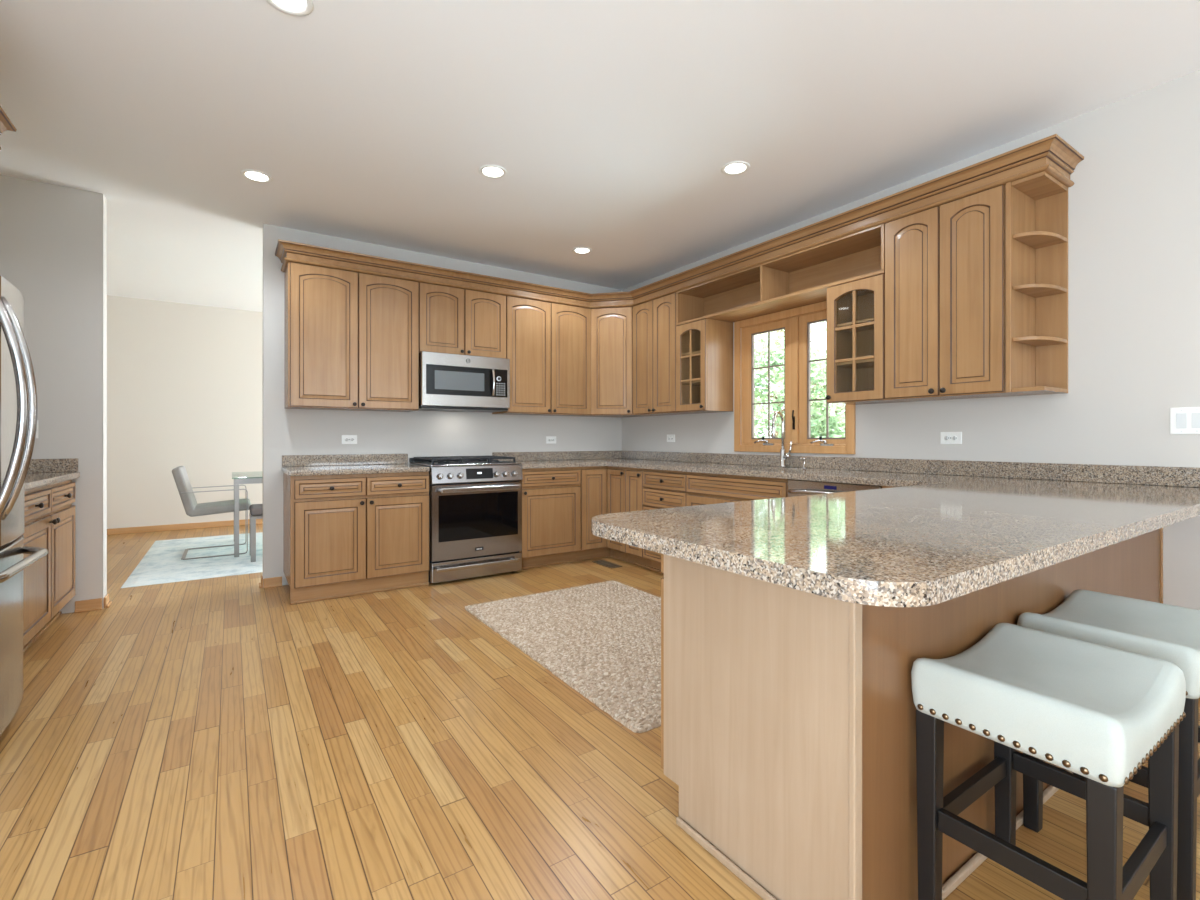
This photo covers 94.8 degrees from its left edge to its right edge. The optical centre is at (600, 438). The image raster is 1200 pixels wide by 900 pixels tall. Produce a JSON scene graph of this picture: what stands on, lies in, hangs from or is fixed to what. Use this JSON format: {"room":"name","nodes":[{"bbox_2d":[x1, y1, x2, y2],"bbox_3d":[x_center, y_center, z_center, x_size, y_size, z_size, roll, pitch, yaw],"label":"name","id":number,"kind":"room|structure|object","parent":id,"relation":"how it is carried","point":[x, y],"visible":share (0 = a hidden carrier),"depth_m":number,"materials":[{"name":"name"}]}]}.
{"room":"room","nodes":[
{"label":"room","id":0,"kind":"room"},
{"bbox_2d":[0,175,101,613],"bbox_3d":[-4.318,-0.252,3.069,2.332,2.760,0.120,0,0,-34],"label":"wall","id":1,"kind":"structure","parent":0,"point":[51,235],"depth_m":3.57,"materials":[{"name":"grey paint"}]},
{"bbox_2d":[74,598,101,612],"bbox_3d":[-3.364,1.092,3.621,0.132,0.072,0.025,0,0,-34],"label":"baseboard","id":2,"kind":"structure","parent":1,"relation":"attached to","point":[91,604],"depth_m":3.62,"materials":[{"name":"brown wood"}]},
{"bbox_2d":[102,194,106,608],"bbox_3d":[-3.347,-0.252,3.720,0.006,2.759,0.124,0,0,-34],"label":"trim","id":3,"kind":"structure","parent":1,"relation":"attached to","point":[104,201],"depth_m":3.70,"materials":[{"name":"grey paint"}]},
{"bbox_2d":[107,295,262,528],"bbox_3d":[-4.207,-0.282,7.634,7.600,2.820,0.120,0,0,-34],"label":"wall","id":4,"kind":"structure","parent":0,"point":[185,381],"depth_m":6.85,"materials":[{"name":"beige paint"}]},
{"bbox_2d":[107,519,262,534],"bbox_3d":[-4.166,1.092,7.573,7.600,0.072,0.025,0,0,-34],"label":"baseboard","id":5,"kind":"structure","parent":4,"relation":"attached to","point":[128,530],"depth_m":6.83,"materials":[{"name":"brown wood"}]},
{"bbox_2d":[107,216,262,311],"bbox_3d":[-3.297,-1.742,6.277,7.840,0.100,3.388,0,0,-34],"label":"ceiling","id":6,"kind":"structure","parent":0,"point":[149,261],"depth_m":5.41,"materials":[{"name":"white paint"}]},
{"bbox_2d":[263,224,621,584],"bbox_3d":[-0.782,-0.252,5.440,4.353,2.760,0.120,0,0,-34],"label":"wall","id":7,"kind":"structure","parent":0,"point":[420,433],"depth_m":4.61,"materials":[{"name":"grey paint"}]},
{"bbox_2d":[259,575,262,587],"bbox_3d":[-2.601,1.092,4.221,0.025,0.072,0.120,0,0,-34],"label":"baseboard","id":8,"kind":"structure","parent":7,"relation":"attached to","point":[261,583],"depth_m":4.17,"materials":[{"name":"brown wood"}]},
{"bbox_2d":[263,576,281,587],"bbox_3d":[-2.498,1.092,4.201,0.123,0.072,0.025,0,0,-34],"label":"baseboard","id":9,"kind":"structure","parent":7,"relation":"attached to","point":[274,581],"depth_m":4.20,"materials":[{"name":"brown wood"}]},
{"bbox_2d":[282,454,407,466],"bbox_3d":[-2.058,0.170,4.499,0.942,0.088,0.020,0,0,-34],"label":"backsplash","id":10,"kind":"structure","parent":7,"relation":"attached to","point":[346,459],"depth_m":4.47,"materials":[{"name":"stone"}]},
{"bbox_2d":[342,435,356,443],"bbox_3d":[-2.055,0.004,4.509,0.116,0.072,0.008,0,0,-34],"label":"wall outlet","id":11,"kind":"object","parent":7,"relation":"attached to","point":[346,439],"visible":1,"depth_m":4.51,"materials":[{"name":"white plastic"}]},
{"bbox_2d":[284,262,418,411],"bbox_3d":[-1.954,-0.759,4.365,0.933,1.050,0.359,0,0,-34],"label":"upper cabinet","id":12,"kind":"object","parent":7,"relation":"attached to","point":[351,339],"visible":1,"depth_m":4.21,"materials":[{"name":"brown wood"}]},
{"bbox_2d":[419,282,505,358],"bbox_3d":[-1.246,-0.997,4.840,0.769,0.574,0.359,0,0,-34],"label":"upper cabinet","id":13,"kind":"object","parent":7,"relation":"attached to","point":[452,320],"visible":0.91,"depth_m":4.70,"materials":[{"name":"brown wood"}]},
{"bbox_2d":[419,351,509,411],"bbox_3d":[-1.221,-0.478,4.802,0.762,0.457,0.446,0,0,-34],"label":"microwave","id":14,"kind":"object","parent":13,"relation":"attached to","point":[447,382],"visible":0.98,"depth_m":4.64,"materials":[{"name":"silver metal"}]},
{"bbox_2d":[492,296,590,415],"bbox_3d":[-0.550,-0.759,5.306,0.903,1.050,0.359,0,0,-34],"label":"upper cabinet","id":15,"kind":"object","parent":7,"relation":"attached to","point":[548,345],"visible":0.97,"depth_m":5.17,"materials":[{"name":"brown wood"}]},
{"bbox_2d":[546,436,555,443],"bbox_3d":[-0.500,0.010,5.551,0.116,0.072,0.008,0,0,-34],"label":"wall outlet","id":16,"kind":"object","parent":7,"relation":"attached to","point":[549,439],"visible":1,"depth_m":5.55,"materials":[{"name":"white plastic"}]},
{"bbox_2d":[492,451,620,460],"bbox_3d":[-0.401,0.170,5.610,1.488,0.088,0.020,0,0,-34],"label":"backsplash","id":17,"kind":"structure","parent":7,"relation":"attached to","point":[555,455],"depth_m":5.58,"materials":[{"name":"stone"}]},
{"bbox_2d":[0,0,1199,289],"bbox_3d":[0.175,-1.682,1.097,7.840,0.100,9.080,0,0,-34],"label":"ceiling","id":18,"kind":"structure","parent":0,"point":[613,126],"depth_m":2.69,"materials":[{"name":"white paint"}]},
{"bbox_2d":[240,169,272,182],"bbox_3d":[-2.135,-1.628,3.423,0.172,0.006,0.172,0,0,-34],"label":"recessed light","id":19,"kind":"object","parent":18,"relation":"in","point":[253,175],"visible":1,"depth_m":3.42,"materials":[{"name":"white plastic"}]},
{"bbox_2d":[266,0,313,15],"bbox_3d":[-1.159,-1.628,2.039,0.172,0.006,0.172,0,0,-34],"label":"recessed light","id":20,"kind":"object","parent":18,"relation":"in","point":[291,7],"visible":1,"depth_m":2.08,"materials":[{"name":"white"}]},
{"bbox_2d":[479,165,506,178],"bbox_3d":[-0.658,-1.628,3.365,0.172,0.006,0.172,0,0,-34],"label":"recessed light","id":21,"kind":"object","parent":18,"relation":"in","point":[489,171],"visible":1,"depth_m":3.36,"materials":[{"name":"white"}]},
{"bbox_2d":[572,247,591,253],"bbox_3d":[-0.162,-1.628,4.772,0.172,0.006,0.172,0,0,-34],"label":"recessed light","id":22,"kind":"object","parent":18,"relation":"in","point":[579,250],"visible":1,"depth_m":4.77,"materials":[{"name":"white"}]},
{"bbox_2d":[721,161,749,174],"bbox_3d":[0.811,-1.628,3.322,0.172,0.006,0.172,0,0,-34],"label":"recessed light","id":23,"kind":"object","parent":18,"relation":"in","point":[735,167],"visible":1,"depth_m":3.32,"materials":[{"name":"white"}]},
{"bbox_2d":[0,524,1199,899],"bbox_3d":[-0.700,1.158,2.491,8.100,0.060,12.730,0,0,-34],"label":"floor","id":24,"kind":"structure","parent":0,"point":[217,738],"depth_m":1.91,"materials":[{"name":"brown wood"}]},
{"bbox_2d":[0,275,47,735],"bbox_3d":[-2.415,0.267,1.781,0.830,1.721,0.904,0,0,-34],"label":"refrigerator","id":25,"kind":"object","parent":24,"relation":"on","point":[18,390],"visible":1,"depth_m":2.04,"materials":[{"name":"silver metal"}]},
{"bbox_2d":[22,479,75,652],"bbox_3d":[-3.331,0.690,2.930,0.656,0.875,1.199,0,0,-34],"label":"base cabinet","id":26,"kind":"object","parent":24,"relation":"on","point":[49,583],"visible":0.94,"depth_m":3.05,"materials":[{"name":"brown wood"}]},
{"bbox_2d":[24,458,79,490],"bbox_3d":[-3.235,0.189,2.777,0.644,0.126,1.569,0,0,-34],"label":"countertop","id":27,"kind":"structure","parent":26,"relation":"on","point":[39,475],"depth_m":3.47,"materials":[{"name":"stone"}]},
{"bbox_2d":[27,458,77,472],"bbox_3d":[-3.662,0.170,3.424,0.614,0.088,0.020,0,0,-34],"label":"backsplash","id":28,"kind":"structure","parent":27,"relation":"on","point":[67,464],"depth_m":3.52,"materials":[{"name":"stone"}]},
{"bbox_2d":[104,593,111,607],"bbox_3d":[-3.334,1.092,3.729,0.025,0.072,0.120,0,0,-34],"label":"baseboard","id":29,"kind":"structure","parent":24,"relation":"on","point":[107,603],"depth_m":3.70,"materials":[{"name":"brown wood"}]},
{"bbox_2d":[121,532,262,587],"bbox_3d":[-3.013,1.123,5.988,3.050,0.009,2.345,0,0,-34],"label":"rug","id":30,"kind":"object","parent":24,"relation":"on","point":[162,563],"visible":0.3,"depth_m":5.00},
{"bbox_2d":[172,466,250,559],"bbox_3d":[-3.836,0.692,5.463,0.622,0.850,0.598,0,0,-34],"label":"chair","id":31,"kind":"object","parent":30,"relation":"on","point":[192,509],"visible":0.97,"depth_m":5.26,"materials":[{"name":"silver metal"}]},
{"bbox_2d":[232,471,262,556],"bbox_3d":[-2.925,0.741,6.170,2.000,0.754,1.040,0,0,-34],"label":"dining table","id":32,"kind":"object","parent":30,"relation":"on","point":[239,477],"visible":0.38,"depth_m":5.22,"materials":[{"name":"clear glass"}]},
{"bbox_2d":[249,504,262,561],"bbox_3d":[-2.801,0.873,5.483,1.160,0.490,0.380,0,0,-34],"label":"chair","id":33,"kind":"object","parent":30,"relation":"on","point":[256,510],"visible":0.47,"depth_m":5.03,"materials":[{"name":"grey metal"}]},
{"bbox_2d":[249,504,262,515],"bbox_3d":[-2.801,0.665,5.483,1.160,0.075,0.380,0,0,-34],"label":"cushion","id":34,"kind":"object","parent":33,"relation":"on","point":[255,509],"depth_m":5.05,"materials":[{"name":"grey fabric"}]},
{"bbox_2d":[283,472,428,604],"bbox_3d":[-1.874,0.690,4.238,0.937,0.875,0.660,0,0,-34],"label":"base cabinet","id":35,"kind":"object","parent":24,"relation":"on","point":[346,535],"visible":0.97,"depth_m":3.97,"materials":[{"name":"brown wood"}]},
{"bbox_2d":[281,454,429,475],"bbox_3d":[-1.884,0.189,4.237,0.948,0.126,0.649,0,0,-34],"label":"countertop","id":36,"kind":"structure","parent":35,"relation":"on","point":[307,465],"depth_m":4.29,"materials":[{"name":"stone"}]},
{"bbox_2d":[409,456,522,582],"bbox_3d":[-1.137,0.641,4.671,0.762,0.974,0.714,0,0,-34],"label":"range","id":37,"kind":"object","parent":24,"relation":"on","point":[475,502],"visible":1,"depth_m":4.42,"materials":[{"name":"silver metal"}]},
{"bbox_2d":[410,460,520,466],"bbox_3d":[-1.160,0.204,4.707,0.760,0.016,0.628,0,0,-34],"label":"cooktop","id":38,"kind":"object","parent":37,"relation":"in","point":[427,463],"depth_m":4.56,"materials":[{"name":"black metal"}]},
{"bbox_2d":[519,467,580,568],"bbox_3d":[-0.593,0.690,5.096,0.599,0.875,0.660,0,0,-34],"label":"base cabinet","id":39,"kind":"object","parent":24,"relation":"on","point":[551,497],"visible":0.81,"depth_m":4.85,"materials":[{"name":"brown wood"}]},
{"bbox_2d":[465,580,660,732],"bbox_3d":[0.118,1.116,3.226,1.229,0.021,1.896,0,0,-34],"label":"rug","id":40,"kind":"object","parent":24,"relation":"on","point":[603,640],"visible":0.66,"depth_m":3.08,"materials":[{"name":"carpet"}]},
{"bbox_2d":[576,466,633,562],"bbox_3d":[0.108,0.690,5.407,0.909,0.875,0.924,0,0,-34],"label":"base cabinet","id":41,"kind":"object","parent":24,"relation":"on","point":[603,488],"visible":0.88,"depth_m":5.08,"materials":[{"name":"brown wood"}]},
{"bbox_2d":[592,560,621,567],"bbox_3d":[0.053,1.125,4.964,0.120,0.006,0.310,0,0,-34],"label":"floor vent","id":42,"kind":"object","parent":24,"relation":"in","point":[600,562],"visible":1,"depth_m":4.95,"materials":[{"name":"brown metal"}]},
{"bbox_2d":[626,468,650,568],"bbox_3d":[0.537,0.690,4.991,0.660,0.875,0.241,0,0,-34],"label":"base cabinet","id":43,"kind":"object","parent":24,"relation":"on","point":[634,487],"visible":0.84,"depth_m":4.83,"materials":[{"name":"brown wood"}]},
{"bbox_2d":[643,469,687,572],"bbox_3d":[0.756,0.690,4.665,0.660,0.875,0.543,0,0,-34],"label":"base cabinet","id":44,"kind":"object","parent":24,"relation":"on","point":[663,488],"visible":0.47,"depth_m":4.53,"materials":[{"name":"brown wood"}]},
{"bbox_2d":[686,472,787,505],"bbox_3d":[1.167,0.690,4.052,0.660,0.875,0.930,0,0,-34],"label":"base cabinet","id":45,"kind":"object","parent":24,"relation":"on","point":[702,488],"visible":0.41,"depth_m":3.91,"materials":[{"name":"brown wood"}]},
{"bbox_2d":[788,479,881,496],"bbox_3d":[1.576,0.692,3.397,0.670,0.871,0.609,0,0,-34],"label":"dishwasher","id":46,"kind":"object","parent":24,"relation":"on","point":[795,487],"visible":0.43,"depth_m":3.29,"materials":[{"name":"silver metal"}]},
{"bbox_2d":[661,486,1162,899],"bbox_3d":[1.289,0.690,2.239,2.475,0.875,0.980,0,0,-34],"label":"base cabinet","id":47,"kind":"object","parent":24,"relation":"on","point":[788,715],"visible":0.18,"depth_m":1.36,"materials":[{"name":"brown wood"}]},
{"bbox_2d":[492,451,1199,606],"bbox_3d":[0.325,0.189,3.411,2.771,0.126,4.481,0,0,-34],"label":"countertop","id":48,"kind":"structure","parent":47,"relation":"on","point":[945,530],"depth_m":1.47,"materials":[{"name":"stone"}]},
{"bbox_2d":[771,411,791,466],"bbox_3d":[1.331,0.003,4.112,0.190,0.420,0.098,0,0,-34],"label":"faucet","id":49,"kind":"object","parent":48,"relation":"on","point":[783,456],"visible":0.99,"depth_m":4.15,"materials":[{"name":"silver metal"}]},
{"bbox_2d":[799,457,806,468],"bbox_3d":[1.456,0.173,3.978,0.069,0.080,0.036,0,0,-34],"label":"soap dispenser","id":50,"kind":"object","parent":48,"relation":"on","point":[803,458],"visible":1,"depth_m":3.98,"materials":[{"name":"silver metal"}]},
{"bbox_2d":[911,623,1185,899],"bbox_3d":[1.012,0.815,1.255,0.479,0.626,0.373,0,0,-34],"label":"counter stool","id":51,"kind":"object","parent":24,"relation":"on","point":[1095,712],"visible":1,"depth_m":1.20,"materials":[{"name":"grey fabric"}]},
{"bbox_2d":[1017,590,1199,899],"bbox_3d":[1.510,0.815,1.589,0.479,0.626,0.373,0,0,-34],"label":"counter stool","id":52,"kind":"object","parent":24,"relation":"on","point":[1171,633],"visible":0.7,"depth_m":1.48,"materials":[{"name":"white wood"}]},
{"bbox_2d":[622,70,1199,609],"bbox_3d":[2.662,-0.252,2.559,0.160,2.760,8.500,0,0,-34],"label":"wall","id":53,"kind":"structure","parent":0,"point":[1134,197],"depth_m":2.68,"materials":[{"name":"grey paint"}]},
{"bbox_2d":[579,307,654,417],"bbox_3d":[0.151,-0.759,5.610,0.611,1.050,0.635,0,0,-34],"label":"upper cabinet","id":54,"kind":"object","parent":53,"relation":"attached to","point":[611,328],"visible":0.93,"depth_m":5.38,"materials":[{"name":"brown wood"}]},
{"bbox_2d":[633,293,696,415],"bbox_3d":[0.602,-0.759,5.164,0.359,1.050,0.624,0,0,-34],"label":"upper cabinet","id":55,"kind":"object","parent":53,"relation":"attached to","point":[654,321],"visible":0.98,"depth_m":5.05,"materials":[{"name":"brown wood"}]},
{"bbox_2d":[667,435,674,441],"bbox_3d":[0.679,-0.007,5.365,0.008,0.072,0.116,0,0,-34],"label":"wall outlet","id":56,"kind":"object","parent":53,"relation":"attached to","point":[670,438],"visible":1,"depth_m":5.36,"materials":[{"name":"white plastic"}]},
{"bbox_2d":[275,134,1083,308],"bbox_3d":[0.204,-1.350,4.270,5.129,0.130,2.160,0,0,17],"label":"crown molding","id":57,"kind":"structure","parent":53,"relation":"attached to","point":[1052,154],"depth_m":3.96,"materials":[{"name":"brown wood"}]},
{"bbox_2d":[676,319,732,412],"bbox_3d":[0.878,-0.612,4.752,0.359,0.756,0.366,0,0,-34],"label":"upper cabinet","id":58,"kind":"object","parent":53,"relation":"attached to","point":[704,348],"visible":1,"depth_m":4.65,"materials":[{"name":"brown wood"}]},
{"bbox_2d":[682,350,699,357],"bbox_3d":[0.909,-0.738,4.773,0.269,0.016,0.329,0,0,-34],"label":"shelf","id":59,"kind":"object","parent":58,"relation":"attached to","point":[684,353],"depth_m":4.82,"materials":[{"name":"brown wood"}]},
{"bbox_2d":[682,380,699,385],"bbox_3d":[0.909,-0.486,4.773,0.269,0.016,0.329,0,0,-34],"label":"shelf","id":60,"kind":"object","parent":58,"relation":"attached to","point":[694,383],"depth_m":4.80,"materials":[{"name":"brown wood"}]},
{"bbox_2d":[676,224,884,325],"bbox_3d":[1.306,-1.137,4.146,0.323,0.293,1.850,0,0,-34],"label":"shelf","id":61,"kind":"object","parent":53,"relation":"attached to","point":[801,278],"visible":0.69,"depth_m":4.07,"materials":[{"name":"brown wood"}]},
{"bbox_2d":[734,301,855,453],"bbox_3d":[1.484,-0.442,4.256,0.208,1.096,1.085,0,0,-34],"label":"window","id":62,"kind":"structure","parent":53,"relation":"in","point":[796,323],"depth_m":4.23,"materials":[{"name":"brown wood"}]},
{"bbox_2d":[753,332,783,437],"bbox_3d":[1.348,-0.433,4.421,0.010,0.846,0.314,0,0,-34],"label":"grille","id":63,"kind":"object","parent":62,"relation":"attached to","point":[754,333],"depth_m":4.44,"materials":[{"name":"brown"}]},
{"bbox_2d":[809,321,828,437],"bbox_3d":[1.638,-0.433,3.988,0.010,0.846,0.292,0,0,-34],"label":"grille","id":64,"kind":"object","parent":62,"relation":"attached to","point":[810,322],"depth_m":4.08,"materials":[{"name":"brown"}]},
{"bbox_2d":[826,274,908,404],"bbox_3d":[1.700,-0.612,3.526,0.359,0.756,0.384,0,0,-34],"label":"upper cabinet","id":65,"kind":"object","parent":53,"relation":"attached to","point":[855,309],"visible":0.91,"depth_m":3.56,"materials":[{"name":"brown wood"}]},
{"bbox_2d":[837,318,873,331],"bbox_3d":[1.731,-0.738,3.547,0.269,0.016,0.347,0,0,-34],"label":"shelf","id":66,"kind":"object","parent":65,"relation":"attached to","point":[870,328],"depth_m":3.60,"materials":[{"name":"brown wood"}]},
{"bbox_2d":[837,359,873,368],"bbox_3d":[1.731,-0.486,3.547,0.269,0.016,0.347,0,0,-34],"label":"shelf","id":67,"kind":"object","parent":65,"relation":"attached to","point":[868,363],"depth_m":3.59,"materials":[{"name":"brown wood"}]},
{"bbox_2d":[621,451,1199,487],"bbox_3d":[1.467,0.170,4.179,0.020,0.088,4.477,0,0,-34],"label":"backsplash","id":68,"kind":"structure","parent":53,"relation":"attached to","point":[1121,474],"depth_m":3.16,"materials":[{"name":"stone"}]},
{"bbox_2d":[941,432,961,443],"bbox_3d":[2.079,-0.006,3.277,0.008,0.072,0.116,0,0,-34],"label":"wall outlet","id":69,"kind":"object","parent":53,"relation":"attached to","point":[946,437],"visible":1,"depth_m":3.27,"materials":[{"name":"white plastic"}]},
{"bbox_2d":[885,185,1025,401],"bbox_3d":[1.980,-0.759,3.109,0.359,1.050,0.619,0,0,-34],"label":"upper cabinet","id":70,"kind":"object","parent":53,"relation":"attached to","point":[945,264],"visible":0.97,"depth_m":2.99,"materials":[{"name":"brown wood"}]},
{"bbox_2d":[1006,171,1067,394],"bbox_3d":[2.211,-0.759,2.795,0.325,1.050,0.158,0,0,-34],"label":"shelf","id":71,"kind":"object","parent":53,"relation":"attached to","point":[1036,204],"visible":1,"depth_m":2.83,"materials":[{"name":"brown wood"}]},
{"bbox_2d":[1170,407,1199,433],"bbox_3d":[2.639,-0.082,2.442,0.008,0.120,0.170,0,0,-34],"label":"light switch","id":72,"kind":"object","parent":53,"relation":"attached to","point":[1183,420],"visible":1,"depth_m":2.47,"materials":[{"name":"white plastic"}]},
{"bbox_3d":[-1.624,-0.252,-0.314,0.120,2.760,8.500,0,0,-34],"label":"wall","id":73,"kind":"structure","parent":0,"visible":0},
{"bbox_2d":[0,106,16,149],"bbox_3d":[-2.583,-1.201,1.809,0.649,0.428,1.283,0,0,-34],"label":"upper cabinet","id":74,"kind":"object","parent":73,"relation":"attached to","point":[6,124],"visible":1,"depth_m":2.44,"materials":[{"name":"brown wood"}]},
{"label":"outside","id":75,"kind":"structure","parent":0,"visible":0},
{"bbox_3d":[16.966,1.738,17.265,39.700,0.020,60.000,0,0,-34],"label":"lawn","id":76,"kind":"structure","parent":75,"visible":0},
{"bbox_2d":[755,322,825,426],"bbox_3d":[6.551,-1.707,19.390,4.851,6.879,4.876,0,0,-34],"label":"tree","id":77,"kind":"object","parent":76,"relation":"on","point":[817,325],"visible":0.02,"depth_m":20.01,"materials":[{"name":"green plant"}]},
{"bbox_2d":[755,326,839,437],"bbox_3d":[4.756,-1.467,14.758,4.607,6.400,4.434,0,0,-34],"label":"tree","id":78,"kind":"object","parent":76,"relation":"on","point":[812,327],"visible":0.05,"depth_m":14.69,"materials":[{"name":"green plant"}]},
{"bbox_2d":[755,332,844,437],"bbox_3d":[3.877,-0.178,9.941,3.332,3.830,3.418,0,0,-34],"label":"tree","id":79,"kind":"object","parent":76,"relation":"on","point":[818,416],"visible":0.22,"depth_m":9.50,"materials":[{"name":"green plant"}]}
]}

